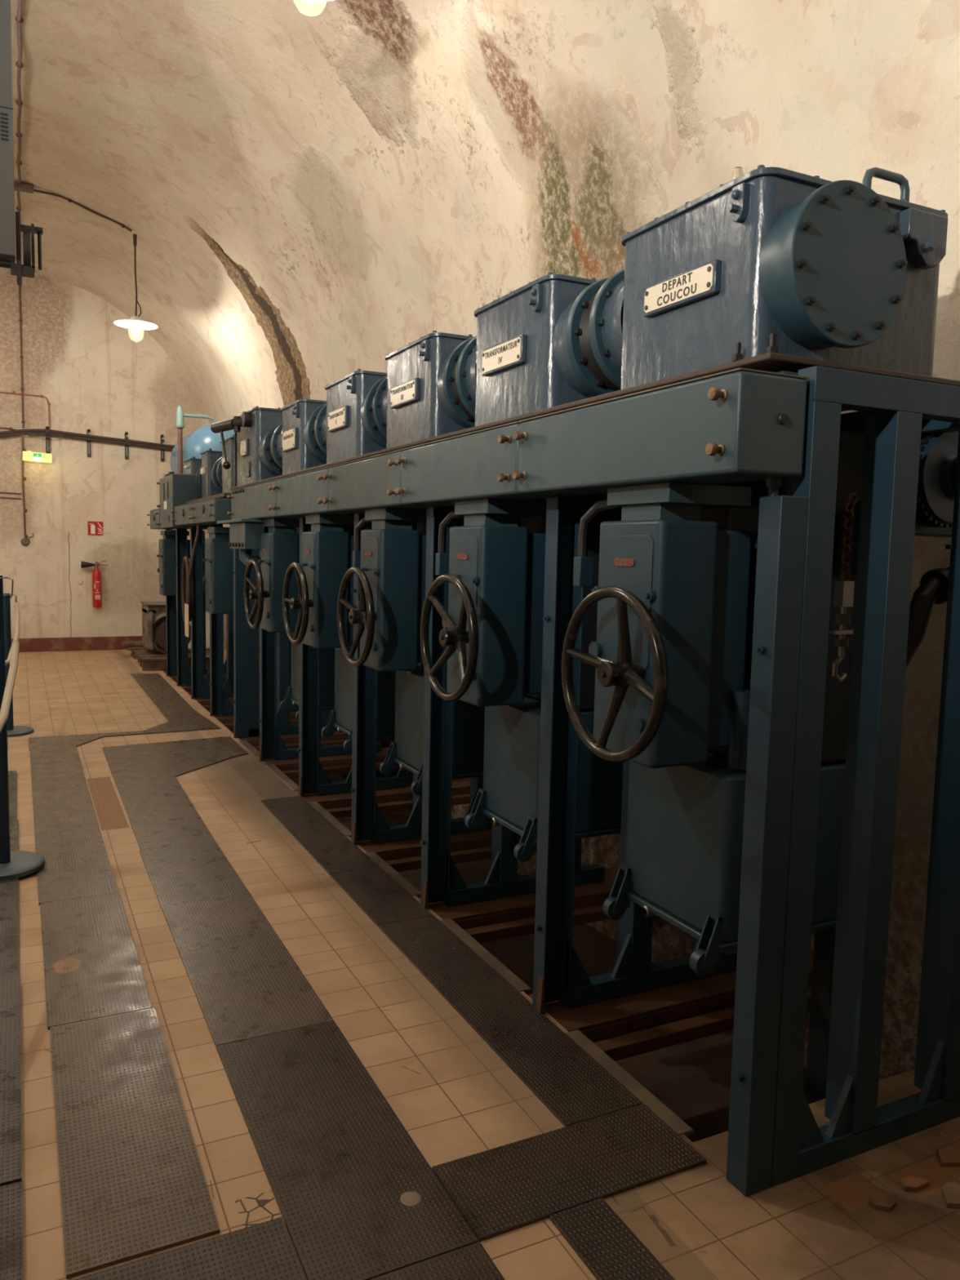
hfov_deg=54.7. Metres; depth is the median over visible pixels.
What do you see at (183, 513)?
panel
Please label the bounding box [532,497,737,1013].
support frame
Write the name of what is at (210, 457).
box
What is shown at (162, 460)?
hook
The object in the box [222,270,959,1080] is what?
wall
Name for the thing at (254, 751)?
kerb
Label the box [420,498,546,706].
mechanism
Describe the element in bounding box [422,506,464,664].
chamber
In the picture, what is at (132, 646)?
wooden block
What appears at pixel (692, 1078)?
floor
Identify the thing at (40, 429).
cable
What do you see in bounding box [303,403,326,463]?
coupling
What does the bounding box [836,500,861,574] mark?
pulley wheel
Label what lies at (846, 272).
box
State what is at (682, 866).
tank
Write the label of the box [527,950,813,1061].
rail
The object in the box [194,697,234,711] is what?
rail
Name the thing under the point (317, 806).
kerb
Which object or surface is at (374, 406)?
coupling
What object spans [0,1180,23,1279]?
rubber mat
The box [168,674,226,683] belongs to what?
rail
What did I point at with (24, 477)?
conduit
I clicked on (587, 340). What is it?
coupling
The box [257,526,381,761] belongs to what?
support frame
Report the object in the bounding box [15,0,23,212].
conduit
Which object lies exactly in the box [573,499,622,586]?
conduit
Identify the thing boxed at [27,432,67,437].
loose wire
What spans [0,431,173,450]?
cable
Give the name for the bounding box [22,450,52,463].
exit sign
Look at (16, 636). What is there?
rope
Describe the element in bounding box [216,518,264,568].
box
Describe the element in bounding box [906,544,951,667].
valve
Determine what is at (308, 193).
ceiling
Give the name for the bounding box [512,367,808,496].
panel
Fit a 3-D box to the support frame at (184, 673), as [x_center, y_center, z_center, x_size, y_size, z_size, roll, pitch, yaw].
[-3.024,-0.379,10.741,0.972,1.785,0.100,-1,6,-26]
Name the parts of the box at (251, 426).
lever, edge plate, lid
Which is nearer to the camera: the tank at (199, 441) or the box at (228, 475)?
the box at (228, 475)
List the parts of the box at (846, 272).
lid, lid handle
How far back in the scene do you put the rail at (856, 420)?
2.70 m
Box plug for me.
[77,579,83,584]
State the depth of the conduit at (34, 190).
10.21 m
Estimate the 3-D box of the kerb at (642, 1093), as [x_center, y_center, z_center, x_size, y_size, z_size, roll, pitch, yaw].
[0.437,1.348,2.852,0.078,0.014,0.600,-1,6,-26]
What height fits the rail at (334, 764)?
0.096 m
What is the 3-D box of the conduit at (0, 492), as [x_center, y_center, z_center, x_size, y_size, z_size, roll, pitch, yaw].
[-7.276,-2.101,12.964,1.560,0.066,0.016,-1,6,-26]
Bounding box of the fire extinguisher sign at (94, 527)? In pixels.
[87,521,102,535]
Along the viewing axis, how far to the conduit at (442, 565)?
3.72 m
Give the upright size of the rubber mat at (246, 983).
0.010 m
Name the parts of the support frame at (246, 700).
post, gusset plate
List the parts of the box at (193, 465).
lid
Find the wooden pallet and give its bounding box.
[133,648,209,671]
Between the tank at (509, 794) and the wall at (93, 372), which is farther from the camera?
the wall at (93, 372)
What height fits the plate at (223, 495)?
0.035 m
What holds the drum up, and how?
attached to the post at (824, 940)
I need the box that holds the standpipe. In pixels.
[175,404,217,474]
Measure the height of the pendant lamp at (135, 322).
1.194 m
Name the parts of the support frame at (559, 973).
post, gusset plate, gusset plate, gusset plate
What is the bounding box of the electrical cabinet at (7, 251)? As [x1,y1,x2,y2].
[0,0,43,285]
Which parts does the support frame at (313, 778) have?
post, gusset plate, gusset plate, gusset plate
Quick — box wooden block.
[120,640,146,659]
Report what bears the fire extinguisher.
attached to the wall at (93, 372)
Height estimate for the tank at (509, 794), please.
0.559 m
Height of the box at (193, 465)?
0.203 m
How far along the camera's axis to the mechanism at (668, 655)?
2.51 m
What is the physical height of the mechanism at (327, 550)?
0.760 m
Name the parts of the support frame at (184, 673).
post, gusset plate, gusset plate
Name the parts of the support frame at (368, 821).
post, gusset plate, gusset plate, gusset plate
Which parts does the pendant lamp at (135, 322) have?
lamp shade, bulb, cord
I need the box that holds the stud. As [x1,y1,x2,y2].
[732,333,777,361]
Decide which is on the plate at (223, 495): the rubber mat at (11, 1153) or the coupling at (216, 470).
the coupling at (216, 470)
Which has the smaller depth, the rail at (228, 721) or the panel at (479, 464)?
the panel at (479, 464)
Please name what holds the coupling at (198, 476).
on the plate at (223, 495)
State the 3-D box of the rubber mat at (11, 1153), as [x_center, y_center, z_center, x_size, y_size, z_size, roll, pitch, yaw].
[-1.726,1.302,2.677,0.722,0.026,1.184,-1,6,-26]
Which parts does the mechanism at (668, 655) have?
door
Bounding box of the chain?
[828,480,862,683]
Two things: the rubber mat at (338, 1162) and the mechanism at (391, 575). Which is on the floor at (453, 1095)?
the rubber mat at (338, 1162)
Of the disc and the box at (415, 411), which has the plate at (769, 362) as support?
the box at (415, 411)
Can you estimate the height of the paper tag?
0.462 m
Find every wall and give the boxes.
[0,266,209,647]
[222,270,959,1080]
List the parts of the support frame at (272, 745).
post, gusset plate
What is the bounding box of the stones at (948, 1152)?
[899,1137,959,1208]
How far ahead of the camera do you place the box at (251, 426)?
7.38 m
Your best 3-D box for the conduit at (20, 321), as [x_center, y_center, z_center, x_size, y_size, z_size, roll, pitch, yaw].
[-6.491,-4.056,13.147,0.044,2.100,0.044,1,5,-4]
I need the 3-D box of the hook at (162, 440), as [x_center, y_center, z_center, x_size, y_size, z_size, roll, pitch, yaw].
[-4.750,-2.994,13.949,0.050,0.171,0.356,-1,6,-26]
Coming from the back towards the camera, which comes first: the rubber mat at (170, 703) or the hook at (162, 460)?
the hook at (162, 460)
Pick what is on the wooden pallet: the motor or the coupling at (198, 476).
the motor
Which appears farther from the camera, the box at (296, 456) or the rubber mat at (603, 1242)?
the box at (296, 456)
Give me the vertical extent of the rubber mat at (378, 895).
0.009 m
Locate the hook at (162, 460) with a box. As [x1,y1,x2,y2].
[160,449,164,461]
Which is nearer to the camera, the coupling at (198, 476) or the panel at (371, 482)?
the panel at (371, 482)
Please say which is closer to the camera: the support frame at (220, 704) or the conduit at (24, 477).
the support frame at (220, 704)
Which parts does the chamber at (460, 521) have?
link plate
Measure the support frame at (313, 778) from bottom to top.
1.900 m
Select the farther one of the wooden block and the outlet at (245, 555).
the wooden block
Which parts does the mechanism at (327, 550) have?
door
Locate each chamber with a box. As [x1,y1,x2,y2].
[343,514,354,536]
[361,508,417,529]
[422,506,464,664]
[701,429,865,769]
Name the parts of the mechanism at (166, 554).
door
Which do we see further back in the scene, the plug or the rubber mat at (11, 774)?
the plug
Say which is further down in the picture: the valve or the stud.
the valve
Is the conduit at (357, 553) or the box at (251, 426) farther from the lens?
the box at (251, 426)
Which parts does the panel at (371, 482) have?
knob, knob, knob, knob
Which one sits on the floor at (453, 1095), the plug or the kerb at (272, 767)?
the kerb at (272, 767)
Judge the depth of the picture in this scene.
13.78 m
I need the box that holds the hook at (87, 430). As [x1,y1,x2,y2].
[86,429,91,457]
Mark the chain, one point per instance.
(844, 589)
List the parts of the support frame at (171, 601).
post, gusset plate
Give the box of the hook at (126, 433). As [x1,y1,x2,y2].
[124,431,128,459]
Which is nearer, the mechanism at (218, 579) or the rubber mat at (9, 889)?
the rubber mat at (9, 889)
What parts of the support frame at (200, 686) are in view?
post, gusset plate, gusset plate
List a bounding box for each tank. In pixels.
[169,423,234,474]
[279,631,352,719]
[321,646,395,751]
[379,665,484,795]
[464,694,622,862]
[602,750,845,976]
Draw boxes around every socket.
[21,533,33,546]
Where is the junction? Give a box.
[13,181,33,193]
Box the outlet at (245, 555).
[239,549,260,568]
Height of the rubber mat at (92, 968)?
0.010 m
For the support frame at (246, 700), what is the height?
1.900 m
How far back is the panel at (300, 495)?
5.32 m
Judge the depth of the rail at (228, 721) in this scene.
8.73 m
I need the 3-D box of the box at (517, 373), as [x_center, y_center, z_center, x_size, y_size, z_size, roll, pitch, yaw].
[0.405,-1.078,3.643,0.737,0.481,0.687,-1,6,-26]
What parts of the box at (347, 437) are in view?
lid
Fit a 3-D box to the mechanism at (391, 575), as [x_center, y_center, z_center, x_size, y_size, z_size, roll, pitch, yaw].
[-0.395,-0.238,4.406,0.468,0.760,0.472,-1,6,-26]
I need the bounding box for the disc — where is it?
[400,1191,421,1205]
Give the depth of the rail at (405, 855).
5.09 m
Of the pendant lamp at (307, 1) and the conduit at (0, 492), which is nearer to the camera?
the pendant lamp at (307, 1)
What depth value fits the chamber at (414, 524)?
5.38 m
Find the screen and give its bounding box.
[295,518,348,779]
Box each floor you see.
[7,647,959,1279]
[208,711,806,1142]
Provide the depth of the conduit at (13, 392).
13.32 m
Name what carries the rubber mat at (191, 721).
on the floor at (453, 1095)
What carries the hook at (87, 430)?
attached to the wall at (93, 372)
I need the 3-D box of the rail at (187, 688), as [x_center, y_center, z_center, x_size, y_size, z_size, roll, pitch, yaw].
[-2.839,0.564,10.849,1.390,0.096,0.370,-1,6,-26]
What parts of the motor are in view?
plate, frame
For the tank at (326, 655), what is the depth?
6.31 m
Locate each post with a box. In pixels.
[0,575,44,880]
[3,593,33,737]
[804,927,835,1103]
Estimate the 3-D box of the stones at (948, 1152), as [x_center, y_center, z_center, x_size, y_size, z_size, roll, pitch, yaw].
[1.247,1.398,2.404,0.329,0.014,0.259,-1,6,-26]
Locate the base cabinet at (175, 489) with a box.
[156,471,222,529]
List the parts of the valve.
bar handle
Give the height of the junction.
0.060 m
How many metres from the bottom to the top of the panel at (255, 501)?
0.234 m
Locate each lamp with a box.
[114,234,157,337]
[305,0,333,3]
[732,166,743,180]
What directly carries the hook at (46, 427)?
attached to the wall at (93, 372)
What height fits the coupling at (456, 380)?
0.412 m
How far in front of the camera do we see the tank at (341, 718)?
5.46 m
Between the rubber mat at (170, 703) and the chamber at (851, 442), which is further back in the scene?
the rubber mat at (170, 703)
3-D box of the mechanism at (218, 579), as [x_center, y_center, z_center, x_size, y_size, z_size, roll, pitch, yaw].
[-2.224,-0.621,8.275,0.455,0.755,0.340,-1,6,-26]
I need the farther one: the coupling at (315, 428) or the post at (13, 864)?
the coupling at (315, 428)
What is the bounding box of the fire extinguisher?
[80,560,108,608]
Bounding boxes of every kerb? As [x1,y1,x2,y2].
[238,740,259,756]
[265,764,298,791]
[308,801,351,837]
[364,851,420,897]
[440,918,533,992]
[564,1029,695,1136]
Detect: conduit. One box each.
[0,391,51,453]
[0,426,16,430]
[0,492,21,494]
[0,497,21,499]
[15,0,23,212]
[18,285,25,428]
[22,437,27,537]
[33,189,132,231]
[352,517,372,568]
[435,511,464,575]
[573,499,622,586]
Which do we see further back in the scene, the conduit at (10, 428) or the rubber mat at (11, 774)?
the conduit at (10, 428)
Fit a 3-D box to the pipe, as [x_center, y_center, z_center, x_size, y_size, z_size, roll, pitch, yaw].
[0.426,-0.235,3.772,0.539,0.960,0.470,-1,6,-26]
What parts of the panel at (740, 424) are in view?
knob, knob, knob, knob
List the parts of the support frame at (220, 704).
post, gusset plate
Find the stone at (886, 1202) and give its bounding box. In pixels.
[868,1192,897,1211]
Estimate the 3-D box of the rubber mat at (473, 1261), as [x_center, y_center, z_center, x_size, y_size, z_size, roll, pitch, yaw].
[0.020,1.444,1.672,0.389,0.010,0.880,-1,6,-26]
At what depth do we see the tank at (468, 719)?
4.53 m
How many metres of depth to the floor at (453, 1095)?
2.81 m
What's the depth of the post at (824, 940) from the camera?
3.15 m
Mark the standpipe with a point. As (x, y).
(180, 414)
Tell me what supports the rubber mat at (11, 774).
on the floor at (453, 1095)
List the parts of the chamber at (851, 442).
link plate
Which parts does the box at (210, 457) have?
lamp plate, lid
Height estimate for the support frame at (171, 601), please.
1.785 m
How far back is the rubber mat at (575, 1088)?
3.12 m
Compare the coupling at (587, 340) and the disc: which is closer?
the disc
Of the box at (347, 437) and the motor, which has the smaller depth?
the box at (347, 437)
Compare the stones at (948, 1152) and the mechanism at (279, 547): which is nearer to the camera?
the stones at (948, 1152)
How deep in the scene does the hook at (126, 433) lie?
13.87 m
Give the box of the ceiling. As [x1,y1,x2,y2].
[11,0,959,423]
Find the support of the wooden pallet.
on the floor at (453, 1095)
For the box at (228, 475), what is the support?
on the plate at (223, 495)
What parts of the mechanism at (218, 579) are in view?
door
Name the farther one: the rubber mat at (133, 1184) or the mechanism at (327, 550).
the mechanism at (327, 550)
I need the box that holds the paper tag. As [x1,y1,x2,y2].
[184,586,188,637]
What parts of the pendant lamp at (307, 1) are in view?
bulb, lamp shade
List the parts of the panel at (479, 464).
knob, knob, knob, knob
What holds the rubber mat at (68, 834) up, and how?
on the floor at (453, 1095)
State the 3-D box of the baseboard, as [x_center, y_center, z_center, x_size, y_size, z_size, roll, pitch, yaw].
[-7.128,0.088,13.275,4.800,0.200,0.030,-1,6,-26]
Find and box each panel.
[146,508,170,529]
[171,502,213,526]
[190,497,231,524]
[226,479,305,519]
[271,466,362,517]
[323,448,442,513]
[395,421,564,506]
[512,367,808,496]
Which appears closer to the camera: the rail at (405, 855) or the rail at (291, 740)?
the rail at (405, 855)
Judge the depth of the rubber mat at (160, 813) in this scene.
6.20 m
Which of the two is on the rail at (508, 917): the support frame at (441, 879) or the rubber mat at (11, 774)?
the support frame at (441, 879)
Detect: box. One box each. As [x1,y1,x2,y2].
[183,456,201,475]
[200,448,222,497]
[210,405,282,486]
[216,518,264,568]
[220,435,235,493]
[280,397,326,475]
[324,368,386,463]
[385,330,475,448]
[474,271,622,426]
[620,164,947,390]
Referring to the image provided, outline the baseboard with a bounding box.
[11,635,142,652]
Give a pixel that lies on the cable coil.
(187, 575)
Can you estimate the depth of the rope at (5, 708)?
4.08 m
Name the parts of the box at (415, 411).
lid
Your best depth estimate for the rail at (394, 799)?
6.09 m
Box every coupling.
[195,466,201,493]
[210,457,222,492]
[257,422,282,475]
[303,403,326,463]
[360,376,386,448]
[436,336,476,428]
[552,269,624,397]
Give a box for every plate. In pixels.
[185,493,231,504]
[230,352,959,489]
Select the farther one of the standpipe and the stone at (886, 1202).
the standpipe
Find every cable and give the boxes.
[0,428,175,448]
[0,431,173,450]
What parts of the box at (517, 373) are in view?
lid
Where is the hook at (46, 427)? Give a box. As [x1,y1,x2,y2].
[45,426,49,453]
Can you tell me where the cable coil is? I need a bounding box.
[181,524,199,622]
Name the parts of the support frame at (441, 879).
post, gusset plate, gusset plate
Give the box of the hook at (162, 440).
[160,434,164,445]
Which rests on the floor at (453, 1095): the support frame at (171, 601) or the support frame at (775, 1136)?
the support frame at (775, 1136)
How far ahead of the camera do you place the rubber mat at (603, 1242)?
2.15 m
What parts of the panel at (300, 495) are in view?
knob, knob, knob, knob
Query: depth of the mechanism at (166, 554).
10.81 m
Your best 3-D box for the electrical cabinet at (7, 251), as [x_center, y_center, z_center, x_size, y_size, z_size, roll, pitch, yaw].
[-2.308,-2.962,4.146,0.600,2.590,0.203,-1,6,-26]
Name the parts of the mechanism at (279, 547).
door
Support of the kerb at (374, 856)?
on the floor at (453, 1095)
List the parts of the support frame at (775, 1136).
post, gusset plate, gusset plate, gusset plate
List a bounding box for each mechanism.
[156,530,205,595]
[202,526,233,613]
[244,518,299,632]
[282,514,354,648]
[337,507,426,671]
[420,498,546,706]
[561,481,751,768]
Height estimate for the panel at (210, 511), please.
0.194 m
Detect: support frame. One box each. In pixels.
[164,528,226,676]
[174,528,226,686]
[190,527,233,698]
[208,525,298,716]
[231,548,336,737]
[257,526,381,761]
[297,517,413,797]
[351,508,492,845]
[420,506,604,909]
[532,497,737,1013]
[725,365,959,1195]
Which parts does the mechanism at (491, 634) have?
door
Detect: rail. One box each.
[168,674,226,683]
[179,684,224,695]
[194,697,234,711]
[213,711,298,729]
[239,730,386,751]
[262,746,399,778]
[302,777,470,817]
[356,828,537,871]
[418,866,619,942]
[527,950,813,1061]
[777,370,959,434]
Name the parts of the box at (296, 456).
lid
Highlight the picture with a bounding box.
[88,523,95,533]
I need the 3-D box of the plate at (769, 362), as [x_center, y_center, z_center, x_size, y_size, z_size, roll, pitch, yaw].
[-0.372,-1.000,5.277,0.780,0.017,6.415,-1,6,-26]
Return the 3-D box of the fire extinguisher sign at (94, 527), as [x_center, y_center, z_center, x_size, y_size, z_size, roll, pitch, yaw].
[-5.715,-1.660,13.803,0.210,0.200,0.014,-1,6,-26]
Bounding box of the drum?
[914,431,959,537]
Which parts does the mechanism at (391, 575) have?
door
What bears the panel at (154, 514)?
attached to the support frame at (171, 601)
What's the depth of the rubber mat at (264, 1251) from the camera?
2.07 m
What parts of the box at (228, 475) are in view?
lid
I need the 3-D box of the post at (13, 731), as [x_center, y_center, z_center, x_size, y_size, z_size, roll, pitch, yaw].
[-3.935,0.198,7.734,0.370,1.170,0.370,-1,6,-26]
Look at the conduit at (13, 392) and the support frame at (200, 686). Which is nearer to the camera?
the support frame at (200, 686)
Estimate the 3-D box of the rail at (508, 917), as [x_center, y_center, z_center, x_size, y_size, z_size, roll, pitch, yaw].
[0.359,1.246,4.423,1.390,0.096,0.370,-1,6,-26]
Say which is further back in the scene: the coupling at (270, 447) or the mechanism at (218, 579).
the mechanism at (218, 579)
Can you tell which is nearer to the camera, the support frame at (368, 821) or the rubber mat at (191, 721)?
the support frame at (368, 821)
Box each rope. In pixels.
[0,640,19,732]
[4,595,19,666]
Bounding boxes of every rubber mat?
[0,819,18,981]
[0,977,22,1186]
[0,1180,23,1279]
[8,770,16,820]
[28,710,221,749]
[29,746,117,905]
[40,892,152,1029]
[49,1007,219,1279]
[72,1216,306,1279]
[102,736,248,850]
[130,673,194,721]
[139,841,333,1047]
[216,1020,479,1279]
[260,795,433,926]
[368,1241,505,1279]
[377,915,642,1126]
[432,1102,706,1241]
[549,1197,675,1279]
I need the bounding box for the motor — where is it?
[140,601,191,653]
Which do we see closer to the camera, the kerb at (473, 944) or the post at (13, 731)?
the kerb at (473, 944)

